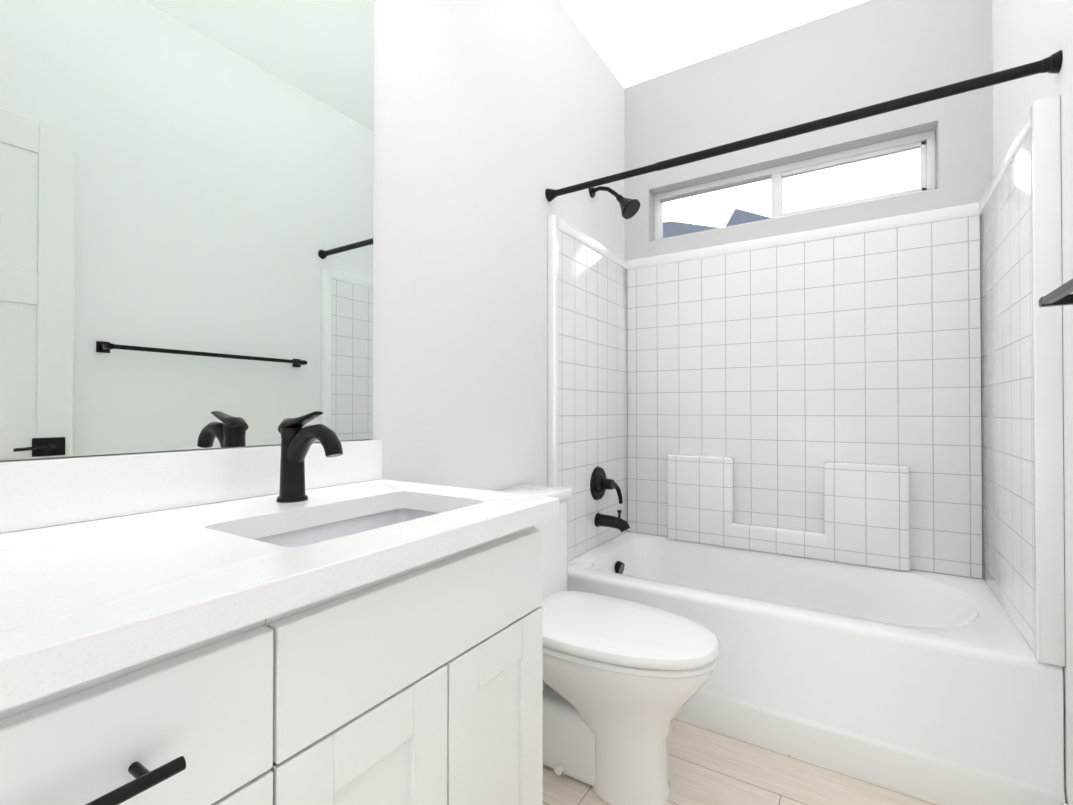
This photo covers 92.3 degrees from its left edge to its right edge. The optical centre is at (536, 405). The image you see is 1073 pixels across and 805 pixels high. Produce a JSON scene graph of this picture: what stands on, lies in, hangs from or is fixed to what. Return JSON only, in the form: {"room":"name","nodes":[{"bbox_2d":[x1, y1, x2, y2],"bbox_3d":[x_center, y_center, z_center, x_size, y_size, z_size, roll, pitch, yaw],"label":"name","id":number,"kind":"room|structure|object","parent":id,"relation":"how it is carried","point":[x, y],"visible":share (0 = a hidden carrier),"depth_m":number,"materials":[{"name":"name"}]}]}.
{"room":"bathroom","nodes":[
{"label":"bathroom","id":0,"kind":"room"},
{"bbox_2d":[0,0,624,490],"bbox_3d":[-0.339,-0.313,1.589,0.140,2.760,3.062,0,-1,32],"label":"wall","id":1,"kind":"structure","parent":0,"point":[494,120],"depth_m":1.68,"materials":[{"name":"paint"}]},
{"bbox_2d":[0,0,373,460],"bbox_3d":[-0.715,-0.704,0.866,0.006,1.571,1.093,0,-1,32],"label":"mirror","id":2,"kind":"object","parent":1,"relation":"attached to","point":[186,224],"visible":1,"depth_m":0.95,"materials":[{"name":"silver mirror"}]},
{"bbox_2d":[589,186,639,218],"bbox_3d":[0.355,-0.931,2.335,0.234,0.191,0.096,0,-1,32],"label":"shower head","id":3,"kind":"object","parent":1,"relation":"attached to","point":[629,207],"visible":0.94,"depth_m":2.30},
{"bbox_2d":[545,50,1062,201],"bbox_3d":[0.672,-0.848,1.674,1.478,0.052,0.052,0,-1,32],"label":"rail","id":4,"kind":"object","parent":1,"relation":"attached to","point":[1052,64],"visible":1,"depth_m":1.52,"materials":[{"name":"black metal"}]},
{"bbox_2d":[559,0,868,87],"bbox_3d":[0.343,-1.747,1.167,1.759,0.100,3.062,0,-1,32],"label":"ceiling","id":5,"kind":"structure","parent":0,"point":[633,42],"depth_m":2.29,"materials":[{"name":"paint"}]},
{"bbox_2d":[543,717,943,804],"bbox_3d":[0.343,1.113,1.142,1.759,0.100,3.062,0,-1,32],"label":"floor","id":6,"kind":"structure","parent":0,"point":[707,766],"depth_m":1.46,"materials":[{"name":"beige wood"}]},
{"bbox_2d":[0,411,558,804],"bbox_3d":[-0.484,0.534,0.703,0.556,1.050,1.139,0,-1,32],"label":"bathroom vanity","id":7,"kind":"object","parent":6,"relation":"on","point":[298,616],"visible":1,"depth_m":0.67,"materials":[{"name":"white paint"}]},
{"bbox_2d":[495,484,719,804],"bbox_3d":[0.154,0.675,1.526,0.746,0.782,0.430,0,-1,32],"label":"toilet","id":8,"kind":"object","parent":6,"relation":"on","point":[624,682],"visible":0.56,"depth_m":1.38,"materials":[{"name":"white ceramic"}]},
{"bbox_2d":[568,531,1065,804],"bbox_3d":[0.876,0.859,1.981,1.473,0.423,0.792,0,-1,32],"label":"bathtub","id":9,"kind":"object","parent":6,"relation":"on","point":[945,689],"visible":0.75,"depth_m":1.54,"materials":[{"name":"white ceramic"}]},
{"bbox_2d":[625,0,992,259],"bbox_3d":[1.128,-0.306,2.386,1.479,2.760,0.140,0,-1,32],"label":"wall","id":10,"kind":"structure","parent":0,"point":[866,54],"depth_m":2.24,"materials":[{"name":"paint"}]},
{"bbox_2d":[654,130,935,240],"bbox_3d":[1.135,-0.981,2.430,1.181,0.268,0.060,0,-1,32],"label":"window unit","id":11,"kind":"structure","parent":10,"relation":"in","point":[925,142],"depth_m":2.33,"materials":[{"name":"white plastic"}]},
{"bbox_2d":[548,96,1064,666],"bbox_3d":[0.878,-0.057,1.992,1.478,1.404,0.790,0,-1,32],"label":"wall surround","id":12,"kind":"object","parent":10,"relation":"attached to","point":[884,392],"visible":0.98,"depth_m":2.11,"materials":[{"name":"white tile"}]},
{"bbox_2d":[590,466,622,503],"bbox_3d":[0.324,0.370,2.363,0.081,0.179,0.187,0,-1,32],"label":"tub valve","id":13,"kind":"object","parent":12,"relation":"attached to","point":[600,484],"visible":1,"depth_m":2.33,"materials":[{"name":"black metal"}]},
{"bbox_2d":[595,510,629,531],"bbox_3d":[0.348,0.518,2.328,0.158,0.098,0.066,0,-1,32],"label":"tub spout","id":14,"kind":"object","parent":12,"relation":"attached to","point":[615,522],"visible":1,"depth_m":2.31,"materials":[{"name":"black metal"}]},
{"bbox_2d":[992,0,1072,804],"bbox_3d":[1.026,-0.321,0.719,0.140,2.760,3.062,0,-1,32],"label":"wall","id":15,"kind":"structure","parent":0,"point":[1024,32],"depth_m":1.27,"materials":[{"name":"paint"}]},
{"bbox_2d":[1039,279,1072,306],"bbox_3d":[0.964,-0.240,0.817,0.069,0.044,0.864,0,-1,32],"label":"towel rail","id":16,"kind":"object","parent":15,"relation":"attached to","point":[1061,296],"visible":1,"depth_m":1.13,"materials":[{"name":"black metal"}]},
{"label":"outside","id":17,"kind":"structure","parent":0,"visible":0},
{"bbox_2d":[663,148,920,237],"bbox_3d":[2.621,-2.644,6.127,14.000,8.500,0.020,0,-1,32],"label":"window glass","id":18,"kind":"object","parent":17,"point":[721,207],"depth_m":5.88,"materials":[{"name":"clear glass"}]}
]}

